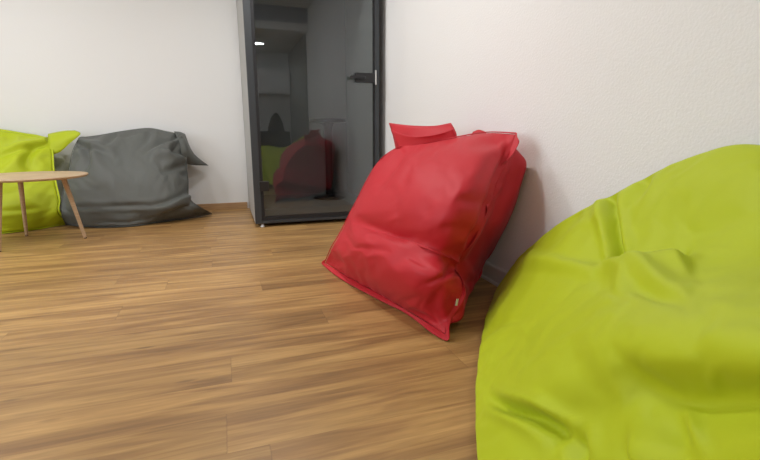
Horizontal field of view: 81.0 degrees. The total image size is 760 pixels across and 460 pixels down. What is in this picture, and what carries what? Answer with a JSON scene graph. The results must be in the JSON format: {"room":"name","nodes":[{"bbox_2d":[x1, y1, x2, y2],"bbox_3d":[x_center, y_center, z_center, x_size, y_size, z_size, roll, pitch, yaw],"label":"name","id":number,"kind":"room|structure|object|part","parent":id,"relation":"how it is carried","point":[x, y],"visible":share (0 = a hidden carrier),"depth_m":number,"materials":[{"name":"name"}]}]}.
{"room":"common room","nodes":[
{"label":"common room","id":0,"kind":"room"},
{"bbox_2d":[0,0,249,209],"bbox_3d":[-2.601,-1.342,3.966,5.415,2.438,0.120,-4,13,-19],"label":"wall","id":1,"kind":"structure","parent":0,"point":[87,67],"depth_m":4.00,"materials":[{"name":"white paint"}]},
{"bbox_2d":[61,202,247,216],"bbox_3d":[-3.193,-0.124,3.946,3.878,0.064,0.016,-4,13,-19],"label":"baseboard","id":2,"kind":"structure","parent":1,"relation":"attached to","point":[236,205],"depth_m":4.49,"materials":[{"name":"brown wood"}]},
{"bbox_2d":[0,208,496,459],"bbox_3d":[-1.627,0.473,1.493,5.415,0.060,6.052,-4,13,-19],"label":"floor","id":3,"kind":"structure","parent":0,"point":[220,335],"depth_m":1.56,"materials":[{"name":"brown wood"}]},
{"bbox_2d":[0,129,79,233],"bbox_3d":[-3.120,-0.416,3.525,1.287,0.806,0.694,-4,13,-19],"label":"bean bag","id":4,"kind":"object","parent":3,"relation":"on","point":[19,151],"visible":0.89,"depth_m":3.56,"materials":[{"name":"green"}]},
{"bbox_2d":[0,171,88,251],"bbox_3d":[-2.419,-0.148,3.104,0.705,0.469,0.705,-4,13,-19],"label":"side table","id":5,"kind":"object","parent":3,"relation":"on","point":[19,177],"visible":1,"depth_m":3.13,"materials":[{"name":"brown wood"}]},
{"bbox_3d":[-2.459,-0.093,2.874,0.035,0.451,0.108,3,13,13],"label":"leg","id":6,"kind":"part","parent":5,"relation":"part of","materials":[{"name":"brown wood"}]},
{"bbox_3d":[-2.607,-0.174,3.249,0.108,0.451,0.035,8,15,34],"label":"leg","id":7,"kind":"part","parent":5,"relation":"part of","materials":[{"name":"brown wood"}]},
{"bbox_3d":[-2.195,-0.161,3.188,0.108,0.451,0.035,-4,13,-19],"label":"leg","id":8,"kind":"part","parent":5,"relation":"part of","materials":[{"name":"brown wood"}]},
{"bbox_2d":[59,128,211,227],"bbox_3d":[-2.118,-0.484,3.873,1.185,0.794,0.720,-4,13,-19],"label":"bean bag","id":9,"kind":"object","parent":3,"relation":"on","point":[135,177],"visible":0.98,"depth_m":3.72,"materials":[{"name":"grey fabric"}]},
{"bbox_2d":[236,0,378,226],"bbox_3d":[-0.658,-1.217,3.986,1.061,2.190,1.023,-4,13,-19],"label":"booth","id":10,"kind":"object","parent":3,"relation":"on","point":[301,61],"visible":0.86,"depth_m":4.33,"materials":[{"name":"grey"}]},
{"bbox_3d":[-1.161,-1.205,3.860,0.030,2.160,0.930,-4,13,-19],"label":"panel","id":11,"kind":"part","parent":10,"relation":"part of","materials":[{"name":"grey"}]},
{"bbox_3d":[-0.822,-1.331,4.441,1.001,2.160,0.030,-4,13,-19],"label":"panel","id":12,"kind":"part","parent":10,"relation":"part of","materials":[{"name":"clear glass"}]},
{"bbox_2d":[309,118,345,199],"bbox_3d":[-0.488,-0.676,4.247,0.345,0.746,0.345,-4,13,-19],"label":"pedestal table","id":13,"kind":"object","parent":10,"relation":"on","point":[327,123],"visible":1,"depth_m":4.20,"materials":[{"name":"black metal"}]},
{"bbox_3d":[-0.180,-1.238,3.607,0.128,0.022,0.018,-4,13,-19],"label":"lever","id":14,"kind":"part","parent":10,"relation":"part of","materials":[{"name":"black metal"}]},
{"bbox_3d":[-0.187,-1.276,4.191,0.030,2.160,0.930,-4,13,-19],"label":"panel","id":15,"kind":"part","parent":10,"relation":"part of","materials":[{"name":"grey"}]},
{"bbox_3d":[-0.125,-1.252,3.661,0.169,0.075,0.034,-4,13,-19],"label":"handle","id":16,"kind":"part","parent":10,"relation":"part of","materials":[{"name":"black metal"}]},
{"bbox_2d":[322,123,526,340],"bbox_3d":[0.205,-0.109,2.123,0.766,0.806,1.138,-4,13,-19],"label":"bean bag","id":17,"kind":"object","parent":3,"relation":"on","point":[424,224],"visible":1,"depth_m":1.84,"materials":[{"name":"red"}]},
{"bbox_2d":[475,144,759,459],"bbox_3d":[0.477,0.135,1.187,0.798,0.719,1.580,-4,13,-19],"label":"bean bag","id":18,"kind":"object","parent":3,"relation":"on","point":[629,329],"visible":1,"depth_m":0.87,"materials":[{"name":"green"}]},
{"bbox_2d":[379,0,759,270],"bbox_3d":[0.466,-1.093,2.834,0.386,2.438,4.088,-4,13,-19],"label":"wall","id":19,"kind":"structure","parent":0,"point":[599,97],"depth_m":1.68,"materials":[{"name":"white paint"}]},
{"bbox_2d":[481,261,507,286],"bbox_3d":[0.338,0.062,3.039,0.020,0.094,4.090,-4,13,-17],"label":"baseboard","id":20,"kind":"structure","parent":19,"relation":"attached to","point":[491,273],"depth_m":2.27,"materials":[{"name":"grey"}]}
]}

